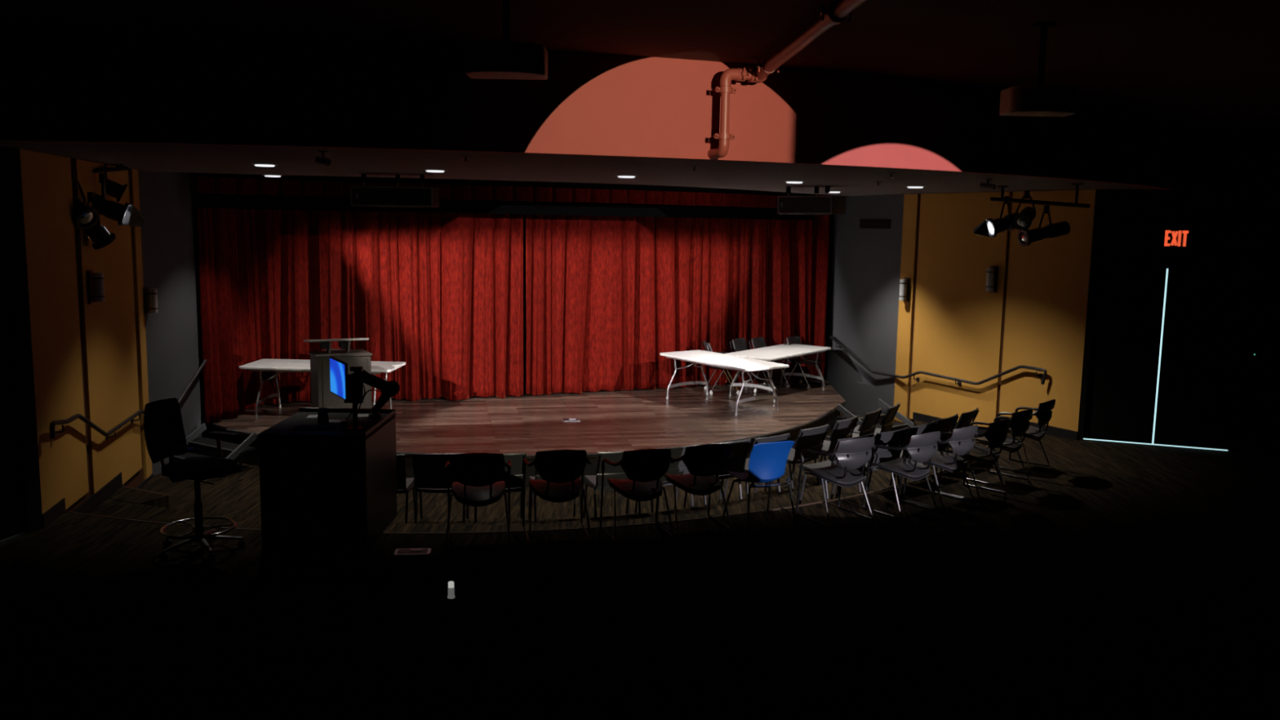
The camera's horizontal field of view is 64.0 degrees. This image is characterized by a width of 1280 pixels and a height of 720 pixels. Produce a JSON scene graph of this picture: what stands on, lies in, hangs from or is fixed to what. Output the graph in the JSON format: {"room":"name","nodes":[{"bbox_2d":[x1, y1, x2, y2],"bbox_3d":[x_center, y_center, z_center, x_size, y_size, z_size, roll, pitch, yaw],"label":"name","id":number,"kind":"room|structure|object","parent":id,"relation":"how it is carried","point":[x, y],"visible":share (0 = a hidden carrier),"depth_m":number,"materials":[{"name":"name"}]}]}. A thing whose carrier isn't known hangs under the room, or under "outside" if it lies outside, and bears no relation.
{"room":"auditorium","nodes":[
{"label":"auditorium","id":0,"kind":"room"},
{"bbox_2d":[19,148,152,513],"bbox_3d":[-5.798,-0.468,10.750,0.185,4.800,3.730,-1,8,-12],"label":"wall","id":1,"kind":"structure","parent":0,"point":[90,361],"depth_m":10.27,"materials":[{"name":"paint"}]},
{"bbox_2d":[0,146,43,533],"bbox_3d":[-5.598,-0.099,7.980,0.120,4.800,2.044,3,8,12],"label":"wall door","id":2,"kind":"structure","parent":1,"relation":"in","point":[13,260],"depth_m":8.85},
{"bbox_2d":[0,278,25,540],"bbox_3d":[-5.537,0.446,8.436,0.080,2.298,0.930,3,8,12],"label":"door","id":3,"kind":"structure","parent":2,"relation":"attached to","point":[11,504],"depth_m":8.79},
{"bbox_2d":[42,497,65,528],"bbox_3d":[-5.410,1.409,9.452,0.020,0.130,0.560,-1,8,-12],"label":"baseboard","id":4,"kind":"structure","parent":1,"relation":"attached to","point":[56,510],"depth_m":9.42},
{"bbox_2d":[85,270,105,304],"bbox_3d":[-5.583,-0.748,10.523,0.149,0.340,0.130,-1,8,-12],"label":"wall sconce","id":5,"kind":"object","parent":1,"relation":"attached to","point":[95,281],"visible":1,"depth_m":10.48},
{"bbox_2d":[72,471,122,514],"bbox_3d":[-5.667,1.459,10.683,0.020,0.160,1.772,-1,8,-12],"label":"baseboard","id":6,"kind":"structure","parent":1,"relation":"attached to","point":[96,500],"depth_m":10.79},
{"bbox_2d":[84,191,115,249],"bbox_3d":[-5.563,-1.416,10.428,0.274,0.580,0.406,5,9,28],"label":"lamp","id":7,"kind":"object","parent":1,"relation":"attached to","point":[99,234],"visible":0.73,"depth_m":10.42,"materials":[{"name":"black metal"}]},
{"bbox_2d":[49,359,206,439],"bbox_3d":[-5.747,0.575,11.629,0.310,0.694,4.948,0,8,-8],"label":"handrail","id":8,"kind":"object","parent":1,"relation":"attached to","point":[52,425],"visible":0.84,"depth_m":10.74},
{"bbox_2d":[136,473,153,488],"bbox_3d":[-5.996,1.528,12.258,0.020,0.040,1.250,-1,8,-12],"label":"baseboard","id":9,"kind":"structure","parent":1,"relation":"attached to","point":[141,485],"depth_m":12.47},
{"bbox_2d":[121,485,168,496],"bbox_3d":[-5.920,1.414,11.618,1.731,0.021,0.080,5,9,30],"label":"trim","id":10,"kind":"structure","parent":1,"relation":"attached to","point":[122,486],"depth_m":11.34,"materials":[{"name":"brown wood"}]},
{"bbox_2d":[142,286,158,315],"bbox_3d":[-6.021,-0.729,12.616,0.149,0.340,0.130,-1,8,-12],"label":"wall sconce","id":11,"kind":"object","parent":1,"relation":"attached to","point":[150,295],"visible":1,"depth_m":12.57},
{"bbox_2d":[64,445,987,534],"bbox_3d":[0.219,1.368,11.002,11.670,0.021,2.494,-2,8,-24],"label":"trim","id":12,"kind":"structure","parent":1,"relation":"attached to","point":[987,446],"depth_m":9.52,"materials":[{"name":"brown wood"}]},
{"bbox_2d":[137,169,206,475],"bbox_3d":[-6.110,-0.662,13.320,0.120,4.500,1.452,1,8,3],"label":"wall","id":13,"kind":"structure","parent":0,"point":[169,238],"depth_m":13.25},
{"bbox_2d":[206,422,231,440],"bbox_3d":[-6.304,-0.987,15.762,0.120,4.500,3.533,0,8,-8],"label":"wall","id":14,"kind":"structure","parent":0,"point":[209,428],"depth_m":14.61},
{"bbox_2d":[195,176,523,423],"bbox_3d":[-4.272,-1.154,15.745,4.927,3.697,1.345,-4,9,-33],"label":"stage curtain","id":15,"kind":"object","parent":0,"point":[440,295],"visible":0.76,"depth_m":15.93,"materials":[{"name":"fabric"}]},
{"bbox_2d":[523,214,526,379],"bbox_3d":[-1.444,-1.313,18.851,10.481,4.500,0.120,-1,8,-15],"label":"wall","id":16,"kind":"structure","parent":0,"point":[524,215],"depth_m":18.65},
{"bbox_2d":[208,377,845,458],"bbox_3d":[-0.852,0.770,15.906,10.810,0.040,6.232,-1,8,-15],"label":"floor","id":17,"kind":"structure","parent":0,"point":[637,419],"depth_m":15.08,"materials":[{"name":"brown wood"}]},
{"bbox_2d":[238,358,405,417],"bbox_3d":[-4.628,0.428,15.036,2.200,0.740,0.900,1,8,2],"label":"folding table","id":18,"kind":"object","parent":17,"relation":"on","point":[266,364],"visible":0.75,"depth_m":14.82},
{"bbox_2d":[303,337,372,408],"bbox_3d":[-4.215,0.294,14.312,0.805,1.209,0.605,-3,9,-28],"label":"lectern","id":19,"kind":"object","parent":17,"relation":"on","point":[322,396],"visible":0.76,"depth_m":14.08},
{"bbox_2d":[560,417,580,421],"bbox_3d":[-1.013,0.875,14.879,0.251,0.017,0.217,-1,8,-12],"label":"socket","id":20,"kind":"object","parent":17,"relation":"on","point":[563,419],"visible":1,"depth_m":14.86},
{"bbox_2d":[525,186,831,395],"bbox_3d":[0.738,-1.339,17.783,5.670,3.697,0.459,-2,8,-21],"label":"stage curtain","id":21,"kind":"object","parent":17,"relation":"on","point":[606,295],"visible":0.73,"depth_m":17.66,"materials":[{"name":"fabric"}]},
{"bbox_2d":[702,340,739,394],"bbox_3d":[1.378,0.122,17.610,0.606,0.873,0.559,0,8,-7],"label":"chair","id":22,"kind":"object","parent":17,"relation":"on","point":[707,345],"visible":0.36,"depth_m":17.43,"materials":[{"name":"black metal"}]},
{"bbox_2d":[659,350,789,415],"bbox_3d":[1.304,0.348,16.404,0.900,0.740,2.200,-5,9,-36],"label":"folding table","id":23,"kind":"object","parent":17,"relation":"on","point":[742,364],"visible":1,"depth_m":16.12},
{"bbox_2d":[729,337,771,392],"bbox_3d":[1.927,0.082,17.985,0.606,0.873,0.559,6,9,36],"label":"chair","id":24,"kind":"object","parent":17,"relation":"on","point":[740,344],"visible":0.33,"depth_m":18.09,"materials":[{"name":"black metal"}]},
{"bbox_2d":[748,337,790,391],"bbox_3d":[2.287,0.059,18.203,0.606,0.873,0.559,6,9,36],"label":"chair","id":25,"kind":"object","parent":17,"relation":"on","point":[757,342],"visible":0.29,"depth_m":18.29,"materials":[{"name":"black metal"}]},
{"bbox_2d":[724,343,831,402],"bbox_3d":[2.387,0.205,17.623,0.900,0.740,2.200,7,9,37],"label":"folding table","id":26,"kind":"object","parent":17,"relation":"on","point":[775,353],"visible":0.73,"depth_m":17.42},
{"bbox_2d":[783,336,822,389],"bbox_3d":[2.949,0.036,18.463,0.606,0.873,0.559,7,10,40],"label":"chair","id":27,"kind":"object","parent":17,"relation":"on","point":[792,340],"visible":0.57,"depth_m":18.47,"materials":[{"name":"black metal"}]},
{"bbox_2d":[236,408,839,485],"bbox_3d":[-0.665,1.216,14.276,9.338,0.410,2.712,-2,8,-19],"label":"wall","id":28,"kind":"structure","parent":0,"point":[830,419],"depth_m":13.76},
{"bbox_2d":[226,428,258,435],"bbox_3d":[-5.299,0.962,13.682,0.609,0.021,0.024,5,8,26],"label":"trim","id":29,"kind":"structure","parent":28,"relation":"attached to","point":[228,429],"depth_m":13.71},
{"bbox_2d":[230,411,829,457],"bbox_3d":[-1.042,1.030,13.826,8.762,0.028,2.316,-1,8,-14],"label":"trim","id":30,"kind":"structure","parent":28,"relation":"attached to","point":[827,412],"depth_m":13.89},
{"bbox_2d":[0,141,1163,195],"bbox_3d":[-0.600,-2.176,11.895,14.649,0.060,7.135,-3,8,-27],"label":"ceiling","id":31,"kind":"structure","parent":0,"point":[197,158],"depth_m":10.68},
{"bbox_2d":[92,164,128,173],"bbox_3d":[-5.724,-1.968,10.647,0.120,0.197,1.505,1,8,1],"label":"bar","id":32,"kind":"object","parent":31,"relation":"hanging from","point":[117,168],"visible":0.5,"depth_m":11.06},
{"bbox_2d":[71,171,99,230],"bbox_3d":[-5.631,-1.586,10.188,0.498,0.575,0.274,4,8,19],"label":"lamp","id":33,"kind":"object","parent":32,"relation":"hanging from","point":[85,217],"visible":0.69,"depth_m":10.14,"materials":[{"name":"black metal"}]},
{"bbox_2d":[102,163,127,202],"bbox_3d":[-5.807,-1.976,11.155,0.401,0.508,0.240,-4,9,-32],"label":"lamp","id":34,"kind":"object","parent":32,"relation":"hanging from","point":[113,188],"visible":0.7,"depth_m":11.14,"materials":[{"name":"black metal"}]},
{"bbox_2d":[92,173,144,226],"bbox_3d":[-5.580,-1.690,10.821,0.607,0.548,0.285,-3,8,-28],"label":"lamp","id":35,"kind":"object","parent":32,"relation":"hanging from","point":[127,215],"visible":0.9,"depth_m":10.78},
{"bbox_2d":[251,163,278,166],"bbox_3d":[-3.928,-2.037,10.718,0.270,0.020,0.270,1,8,0],"label":"recessed light","id":36,"kind":"object","parent":31,"relation":"in","point":[255,164],"visible":1,"depth_m":10.65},
{"bbox_2d":[262,174,283,177],"bbox_3d":[-4.788,-2.399,13.352,0.270,0.020,0.270,1,8,0],"label":"recessed light","id":37,"kind":"object","parent":31,"relation":"in","point":[266,175],"visible":1,"depth_m":13.27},
{"bbox_2d":[315,151,331,165],"bbox_3d":[-2.621,-1.668,8.477,0.088,0.120,0.166,-5,10,-39],"label":"security camera","id":38,"kind":"object","parent":31,"relation":"attached to","point":[322,160],"visible":1,"depth_m":8.44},
{"bbox_2d":[350,173,439,207],"bbox_3d":[-3.011,-2.082,12.612,1.000,0.394,0.392,1,8,1],"label":"loudspeaker","id":39,"kind":"object","parent":31,"relation":"hanging from","point":[361,196],"visible":1,"depth_m":12.44,"materials":[{"name":"plastic"}]},
{"bbox_2d":[350,186,432,206],"bbox_3d":[-3.016,-1.987,12.440,1.000,0.235,0.026,1,8,1],"label":"grille","id":40,"kind":"object","parent":39,"relation":"attached to","point":[361,196],"depth_m":12.44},
{"bbox_2d":[422,169,446,172],"bbox_3d":[-2.262,-2.087,11.309,0.270,0.020,0.270,1,8,0],"label":"recessed light","id":41,"kind":"object","parent":31,"relation":"in","point":[427,171],"visible":1,"depth_m":11.23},
{"bbox_2d":[614,175,637,177],"bbox_3d":[-0.158,-2.126,11.880,0.270,0.020,0.270,1,8,0],"label":"recessed light","id":42,"kind":"object","parent":31,"relation":"in","point":[619,176],"visible":1,"depth_m":11.80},
{"bbox_2d":[783,181,805,183],"bbox_3d":[1.904,-2.189,12.622,0.270,0.020,0.270,1,8,0],"label":"recessed light","id":43,"kind":"object","parent":31,"relation":"in","point":[788,182],"visible":1,"depth_m":12.55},
{"bbox_2d":[777,186,845,214],"bbox_3d":[2.356,-2.189,14.056,0.860,0.381,0.392,8,10,41],"label":"loudspeaker","id":44,"kind":"object","parent":31,"relation":"hanging from","point":[797,205],"visible":1,"depth_m":13.88,"materials":[{"name":"plastic"}]},
{"bbox_2d":[777,195,831,213],"bbox_3d":[2.234,-2.111,13.928,0.860,0.240,0.026,8,10,41],"label":"grille","id":45,"kind":"object","parent":44,"relation":"attached to","point":[786,204],"depth_m":13.92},
{"bbox_2d":[904,186,925,188],"bbox_3d":[3.619,-2.272,13.463,0.270,0.020,0.270,1,8,0],"label":"recessed light","id":46,"kind":"object","parent":31,"relation":"in","point":[910,187],"visible":1,"depth_m":13.38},
{"bbox_2d":[979,178,995,190],"bbox_3d":[3.803,-1.918,11.191,0.088,0.120,0.166,-5,10,-39],"label":"security camera","id":47,"kind":"object","parent":31,"relation":"attached to","point":[983,185],"visible":1,"depth_m":11.17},
{"bbox_2d":[990,183,1089,208],"bbox_3d":[4.825,-1.980,12.412,0.119,0.283,1.440,-3,9,-29],"label":"bar","id":48,"kind":"object","parent":31,"relation":"hanging from","point":[1002,198],"visible":1,"depth_m":12.29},
{"bbox_2d":[973,195,1019,237],"bbox_3d":[4.503,-1.796,12.875,0.603,0.521,0.315,1,8,0],"label":"lamp","id":49,"kind":"object","parent":48,"relation":"hanging from","point":[989,228],"visible":0.93,"depth_m":12.80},
{"bbox_2d":[1013,190,1035,230],"bbox_3d":[4.749,-1.837,12.601,0.242,0.492,0.380,5,9,30],"label":"lamp","id":50,"kind":"object","parent":48,"relation":"hanging from","point":[1023,220],"visible":0.99,"depth_m":12.54,"materials":[{"name":"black metal"}]},
{"bbox_2d":[1017,204,1070,246],"bbox_3d":[4.823,-1.593,12.186,0.650,0.492,0.231,-2,8,-19],"label":"lamp","id":51,"kind":"object","parent":48,"relation":"hanging from","point":[1025,237],"visible":1,"depth_m":12.14,"materials":[{"name":"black metal"}]},
{"bbox_2d":[0,31,1179,190],"bbox_3d":[0.323,-2.229,9.606,14.595,0.804,2.130,-2,8,-20],"label":"wall","id":52,"kind":"structure","parent":0,"point":[66,87],"depth_m":8.16,"materials":[{"name":"paint"}]},
{"bbox_2d":[0,410,1279,719],"bbox_3d":[-2.581,1.805,6.548,49.970,1.700,28.500,1,8,0],"label":"floor","id":53,"kind":"structure","parent":0,"point":[1116,580],"depth_m":7.42,"materials":[{"name":"wood"}]},
{"bbox_2d":[108,486,168,507],"bbox_3d":[-6.170,1.551,11.567,2.196,0.270,0.482,6,9,32],"label":"step","id":54,"kind":"structure","parent":53,"relation":"in","point":[124,494],"depth_m":11.14,"materials":[{"name":"wood"}]},
{"bbox_2d":[143,397,245,561],"bbox_3d":[-3.744,0.980,8.581,0.685,1.262,0.698,3,8,16],"label":"office chair","id":55,"kind":"object","parent":53,"relation":"on","point":[163,427],"visible":1,"depth_m":8.55,"materials":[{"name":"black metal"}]},
{"bbox_2d":[173,422,257,478],"bbox_3d":[-5.623,1.179,13.326,1.324,0.465,0.838,6,9,32],"label":"steps","id":56,"kind":"structure","parent":53,"relation":"on","point":[202,446],"depth_m":13.45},
{"bbox_2d":[257,407,396,551],"bbox_3d":[-2.800,1.036,9.152,0.985,1.037,1.096,1,8,0],"label":"desk","id":57,"kind":"object","parent":53,"relation":"on","point":[317,487],"visible":1,"depth_m":8.65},
{"bbox_2d":[306,414,317,417],"bbox_3d":[-2.991,0.516,9.360,0.090,0.004,0.130,0,8,-6],"label":"paper sheet","id":58,"kind":"object","parent":57,"relation":"on","point":[309,415],"visible":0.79,"depth_m":9.34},
{"bbox_2d":[317,407,328,424],"bbox_3d":[-2.806,0.493,9.066,0.100,0.135,0.098,1,8,0],"label":"speaker","id":59,"kind":"object","parent":57,"relation":"on","point":[322,414],"visible":1,"depth_m":9.03},
{"bbox_2d":[257,411,395,439],"bbox_3d":[-2.750,0.575,9.110,0.900,0.036,1.060,1,8,0],"label":"countertop","id":60,"kind":"structure","parent":57,"relation":"on","point":[284,428],"depth_m":8.83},
{"bbox_2d":[328,419,340,422],"bbox_3d":[-2.732,0.548,9.154,0.150,0.004,0.110,2,8,6],"label":"paper sheet","id":61,"kind":"object","parent":57,"relation":"on","point":[330,420],"visible":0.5,"depth_m":9.16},
{"bbox_2d":[342,371,364,431],"bbox_3d":[-2.460,0.350,8.787,0.165,0.503,0.140,1,8,0],"label":"computer monitor","id":62,"kind":"object","parent":57,"relation":"on","point":[355,385],"visible":0.99,"depth_m":8.77,"materials":[{"name":"black plastic"}]},
{"bbox_2d":[350,366,363,372],"bbox_3d":[-2.437,0.097,8.801,0.100,0.082,0.055,1,8,0],"label":"camera","id":63,"kind":"object","parent":62,"relation":"on","point":[353,369],"visible":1,"depth_m":8.78,"materials":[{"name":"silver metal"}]},
{"bbox_2d":[357,413,368,417],"bbox_3d":[-2.544,0.513,9.440,0.140,0.004,0.140,-1,8,-17],"label":"paper sheet","id":64,"kind":"object","parent":57,"relation":"on","point":[358,415],"visible":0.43,"depth_m":9.42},
{"bbox_2d":[345,369,399,420],"bbox_3d":[-2.416,0.317,9.127,0.364,0.481,0.507,6,9,31],"label":"monitor arm","id":65,"kind":"object","parent":57,"relation":"on","point":[390,388],"visible":0.82,"depth_m":9.13},
{"bbox_2d":[329,356,348,400],"bbox_3d":[-2.599,0.157,8.906,0.067,0.322,0.500,-4,9,-31],"label":"computer monitor","id":66,"kind":"object","parent":65,"relation":"attached to","point":[338,368],"visible":1,"depth_m":8.84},
{"bbox_2d":[395,453,414,523],"bbox_3d":[-2.682,1.353,10.796,0.546,0.858,0.594,1,8,1],"label":"chair","id":67,"kind":"object","parent":53,"relation":"on","point":[404,485],"visible":0.19,"depth_m":10.60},
{"bbox_2d":[394,547,431,555],"bbox_3d":[-1.922,1.630,8.663,0.298,0.017,0.173,0,8,-7],"label":"socket","id":68,"kind":"object","parent":53,"relation":"on","point":[398,551],"visible":1,"depth_m":8.66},
{"bbox_2d":[411,453,469,523],"bbox_3d":[-2.111,1.352,10.877,0.546,0.858,0.594,0,8,-4],"label":"chair","id":69,"kind":"object","parent":53,"relation":"on","point":[430,476],"visible":0.66,"depth_m":10.64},
{"bbox_2d":[447,581,454,599],"bbox_3d":[-1.412,1.718,7.657,0.056,0.122,0.056,1,8,0],"label":"light","id":70,"kind":"object","parent":53,"relation":"on","point":[451,584],"visible":1,"depth_m":7.64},
{"bbox_2d":[444,453,511,548],"bbox_3d":[-1.419,1.171,8.995,0.570,0.854,0.589,0,8,-8],"label":"chair","id":71,"kind":"object","parent":53,"relation":"on","point":[477,475],"visible":1,"depth_m":8.78,"materials":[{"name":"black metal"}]},
{"bbox_2d":[474,452,526,523],"bbox_3d":[-1.501,1.356,10.922,0.546,0.858,0.594,0,8,-9],"label":"chair","id":72,"kind":"object","parent":53,"relation":"on","point":[516,459],"visible":0.27,"depth_m":10.72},
{"bbox_2d":[522,449,591,544],"bbox_3d":[-0.740,1.159,9.168,0.570,0.854,0.589,-1,8,-13],"label":"chair","id":73,"kind":"object","parent":53,"relation":"on","point":[560,471],"visible":1,"depth_m":8.97,"materials":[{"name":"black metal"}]},
{"bbox_2d":[528,451,586,520],"bbox_3d":[-0.897,1.356,11.001,0.546,0.858,0.594,-1,8,-15],"label":"chair","id":74,"kind":"object","parent":53,"relation":"on","point":[537,476],"visible":0.07,"depth_m":10.85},
{"bbox_2d":[582,451,640,518],"bbox_3d":[-0.283,1.351,11.117,0.546,0.858,0.594,-2,8,-20],"label":"chair","id":75,"kind":"object","parent":53,"relation":"on","point":[611,472],"visible":0.42,"depth_m":10.87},
{"bbox_2d":[600,448,674,543],"bbox_3d":[-0.012,1.161,9.251,0.570,0.854,0.589,-1,8,-18],"label":"chair","id":76,"kind":"object","parent":53,"relation":"on","point":[643,468],"visible":1,"depth_m":9.07,"materials":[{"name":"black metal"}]},
{"bbox_2d":[634,444,700,513],"bbox_3d":[0.301,1.328,11.367,0.546,0.858,0.594,-3,8,-26],"label":"chair","id":77,"kind":"object","parent":53,"relation":"on","point":[676,468],"visible":0.27,"depth_m":11.15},
{"bbox_2d":[657,444,733,536],"bbox_3d":[0.523,1.139,9.482,0.570,0.854,0.589,-2,8,-22],"label":"chair","id":78,"kind":"object","parent":53,"relation":"on","point":[704,463],"visible":0.88,"depth_m":9.29,"materials":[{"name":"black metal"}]},
{"bbox_2d":[683,439,751,507],"bbox_3d":[0.875,1.298,11.665,0.546,0.858,0.594,-4,9,-31],"label":"chair","id":79,"kind":"object","parent":53,"relation":"on","point":[739,450],"visible":0.5,"depth_m":11.51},
{"bbox_2d":[722,433,790,501],"bbox_3d":[1.361,1.263,11.993,0.546,0.858,0.594,-5,9,-36],"label":"chair","id":80,"kind":"object","parent":53,"relation":"on","point":[786,437],"visible":0.26,"depth_m":11.78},
{"bbox_2d":[720,440,797,533],"bbox_3d":[1.128,1.129,9.631,0.541,0.840,0.535,-2,8,-23],"label":"chair","id":81,"kind":"object","parent":53,"relation":"on","point":[767,460],"visible":1,"depth_m":9.44,"materials":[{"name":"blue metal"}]},
{"bbox_2d":[764,424,829,491],"bbox_3d":[1.916,1.202,12.528,0.546,0.858,0.594,-6,10,-43],"label":"chair","id":82,"kind":"object","parent":53,"relation":"on","point":[808,438],"visible":0.8,"depth_m":12.31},
{"bbox_2d":[797,415,858,483],"bbox_3d":[2.410,1.134,13.105,0.594,0.858,0.546,7,10,39],"label":"chair","id":83,"kind":"object","parent":53,"relation":"on","point":[842,428],"visible":0.62,"depth_m":12.87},
{"bbox_2d":[795,436,875,528],"bbox_3d":[1.916,1.114,9.851,0.570,0.854,0.589,-4,9,-31],"label":"chair","id":84,"kind":"object","parent":53,"relation":"on","point":[852,454],"visible":1,"depth_m":9.70,"materials":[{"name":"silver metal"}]},
{"bbox_2d":[798,433,873,505],"bbox_3d":[2.090,1.192,10.941,0.546,0.858,0.594,-5,9,-36],"label":"chair","id":85,"kind":"object","parent":53,"relation":"on","point":[833,460],"visible":0.2,"depth_m":10.96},
{"bbox_2d":[826,407,882,459],"bbox_3d":[2.860,1.066,13.676,0.594,0.858,0.546,6,9,33],"label":"chair","id":86,"kind":"object","parent":53,"relation":"on","point":[868,420],"visible":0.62,"depth_m":13.46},
{"bbox_2d":[835,426,908,498],"bbox_3d":[2.557,1.153,11.299,0.546,0.858,0.594,-5,10,-40],"label":"chair","id":87,"kind":"object","parent":53,"relation":"on","point":[895,438],"visible":0.62,"depth_m":11.06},
{"bbox_2d":[836,398,913,431],"bbox_3d":[3.784,0.946,16.297,1.059,0.465,0.861,-5,10,-38],"label":"steps","id":88,"kind":"structure","parent":53,"relation":"on","point":[847,415],"depth_m":16.40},
{"bbox_2d":[850,401,900,438],"bbox_3d":[3.223,1.015,14.108,0.594,0.858,0.546,5,9,28],"label":"chair","id":89,"kind":"object","parent":53,"relation":"on","point":[891,412],"visible":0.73,"depth_m":13.89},
{"bbox_2d":[862,431,941,519],"bbox_3d":[2.635,1.086,10.156,0.570,0.854,0.589,-5,9,-36],"label":"chair","id":90,"kind":"object","parent":53,"relation":"on","point":[922,447],"visible":0.96,"depth_m":10.01,"materials":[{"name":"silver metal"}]},
{"bbox_2d":[866,420,936,491],"bbox_3d":[2.978,1.110,11.675,0.546,0.858,0.594,-6,11,-44],"label":"chair","id":91,"kind":"object","parent":53,"relation":"on","point":[927,428],"visible":0.29,"depth_m":11.42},
{"bbox_2d":[891,413,959,484],"bbox_3d":[3.381,1.058,12.123,0.594,0.858,0.546,7,10,40],"label":"chair","id":92,"kind":"object","parent":53,"relation":"on","point":[944,425],"visible":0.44,"depth_m":11.91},
{"bbox_2d":[902,424,977,511],"bbox_3d":[3.120,1.049,10.500,0.570,0.854,0.589,-5,10,-40],"label":"chair","id":93,"kind":"object","parent":53,"relation":"on","point":[962,440],"visible":0.81,"depth_m":10.34,"materials":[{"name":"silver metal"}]},
{"bbox_2d":[930,407,978,469],"bbox_3d":[3.772,1.008,12.553,0.594,0.858,0.546,6,9,36],"label":"chair","id":94,"kind":"object","parent":53,"relation":"on","point":[965,420],"visible":0.33,"depth_m":12.28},
{"bbox_2d":[937,418,1010,502],"bbox_3d":[3.585,1.008,10.864,0.570,0.854,0.589,-6,10,-44],"label":"chair","id":95,"kind":"object","parent":53,"relation":"on","point":[996,433],"visible":0.72,"depth_m":10.70,"materials":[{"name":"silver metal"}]},
{"bbox_2d":[964,408,1032,487],"bbox_3d":[4.057,0.934,11.485,0.570,0.854,0.589,-6,10,-42],"label":"chair","id":96,"kind":"object","parent":53,"relation":"on","point":[1020,424],"visible":0.67,"depth_m":11.32,"materials":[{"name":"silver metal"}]},
{"bbox_2d":[990,399,1055,474],"bbox_3d":[4.575,0.858,12.132,0.589,0.854,0.570,8,10,42],"label":"chair","id":97,"kind":"object","parent":53,"relation":"on","point":[1043,413],"visible":0.73,"depth_m":11.96,"materials":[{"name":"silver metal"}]},
{"bbox_2d":[0,0,1279,125],"bbox_3d":[0.935,-2.063,4.971,17.800,0.100,17.600,1,8,0],"label":"ceiling","id":98,"kind":"structure","parent":0,"point":[1179,62],"depth_m":7.25,"materials":[{"name":"paint"}]},
{"bbox_2d":[464,0,547,79],"bbox_3d":[-0.770,-1.895,5.857,0.460,0.522,0.334,1,8,0],"label":"ceiling projector","id":99,"kind":"object","parent":98,"relation":"hanging from","point":[506,59],"visible":1,"depth_m":5.76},
{"bbox_2d":[707,0,866,159],"bbox_3d":[1.170,-1.710,5.763,0.470,0.800,5.890,0,8,-7],"label":"pipe","id":100,"kind":"object","parent":98,"relation":"hanging from","point":[837,11],"visible":1,"depth_m":7.81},
{"bbox_2d":[999,22,1078,116],"bbox_3d":[2.665,-1.923,6.755,0.450,0.586,0.331,1,8,0],"label":"ceiling projector","id":101,"kind":"object","parent":98,"relation":"hanging from","point":[1040,100],"visible":1,"depth_m":6.68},
{"bbox_2d":[823,195,834,380],"bbox_3d":[3.633,-1.327,19.608,0.120,4.500,1.354,2,8,4],"label":"wall","id":102,"kind":"structure","parent":0,"point":[831,215],"depth_m":19.21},
{"bbox_2d":[826,193,906,413],"bbox_3d":[3.912,-1.080,17.769,0.120,4.500,2.492,-1,8,-15],"label":"wall","id":103,"kind":"structure","parent":0,"point":[865,268],"depth_m":17.66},
{"bbox_2d":[859,219,890,228],"bbox_3d":[3.951,-2.293,17.260,0.030,0.150,1.050,-1,8,-15],"label":"air vent","id":104,"kind":"object","parent":103,"relation":"in","point":[864,224],"visible":1,"depth_m":17.22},
{"bbox_2d":[893,189,1095,439],"bbox_3d":[5.145,-0.862,15.128,0.185,4.800,3.435,-3,9,-31],"label":"wall","id":105,"kind":"structure","parent":0,"point":[950,326],"depth_m":15.01,"materials":[{"name":"paint"}]},
{"bbox_2d":[898,277,911,302],"bbox_3d":[4.212,-1.123,16.351,0.149,0.380,0.130,-3,9,-31],"label":"wall sconce","id":106,"kind":"object","parent":105,"relation":"attached to","point":[904,284],"visible":1,"depth_m":16.31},
{"bbox_2d":[829,335,1047,385],"bbox_3d":[4.423,0.069,16.420,0.384,0.543,5.173,-2,8,-24],"label":"handrail","id":107,"kind":"object","parent":105,"relation":"attached to","point":[1040,375],"visible":1,"depth_m":15.58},
{"bbox_2d":[912,412,986,434],"bbox_3d":[4.799,0.992,15.719,0.020,0.120,1.632,-3,9,-31],"label":"baseboard","id":108,"kind":"structure","parent":105,"relation":"attached to","point":[917,416],"depth_m":16.15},
{"bbox_2d":[985,266,998,292],"bbox_3d":[5.091,-1.171,14.858,0.149,0.380,0.130,-3,9,-31],"label":"wall sconce","id":109,"kind":"object","parent":105,"relation":"attached to","point":[992,275],"visible":1,"depth_m":14.82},
{"bbox_2d":[995,414,1077,439],"bbox_3d":[5.566,0.944,14.417,0.020,0.120,1.357,-3,9,-31],"label":"baseboard","id":110,"kind":"structure","parent":105,"relation":"attached to","point":[1063,433],"depth_m":14.08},
{"bbox_2d":[1077,124,1279,456],"bbox_3d":[7.796,-0.536,13.006,3.910,4.800,0.120,4,8,20],"label":"wall","id":111,"kind":"structure","parent":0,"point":[1227,181],"depth_m":12.99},
{"bbox_2d":[1083,265,1245,450],"bbox_3d":[6.823,-0.045,13.393,1.943,2.389,0.171,4,8,20],"label":"door","id":112,"kind":"structure","parent":111,"relation":"attached to","point":[1164,342],"depth_m":13.39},
{"bbox_2d":[1157,226,1195,250],"bbox_3d":[6.875,-1.558,13.126,0.400,0.300,0.057,4,8,20],"label":"exit sign","id":113,"kind":"object","parent":111,"relation":"attached to","point":[1177,238],"visible":1,"depth_m":13.11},
{"bbox_2d":[1250,349,1258,359],"bbox_3d":[7.796,-0.070,12.990,0.080,0.120,0.018,4,8,20],"label":"wall control","id":114,"kind":"object","parent":111,"relation":"attached to","point":[1254,354],"visible":1,"depth_m":12.99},
{"bbox_3d":[-0.944,-3.301,16.209,12.000,0.050,9.000,1,8,0],"label":"ceiling","id":115,"kind":"structure","parent":0,"visible":0},
{"bbox_2d":[190,172,816,220],"bbox_3d":[-1.369,-2.674,15.544,10.009,0.935,0.641,-2,8,-24],"label":"curtain valance","id":116,"kind":"object","parent":115,"relation":"hanging from","point":[555,193],"visible":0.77,"depth_m":15.09,"materials":[{"name":"fabric"}]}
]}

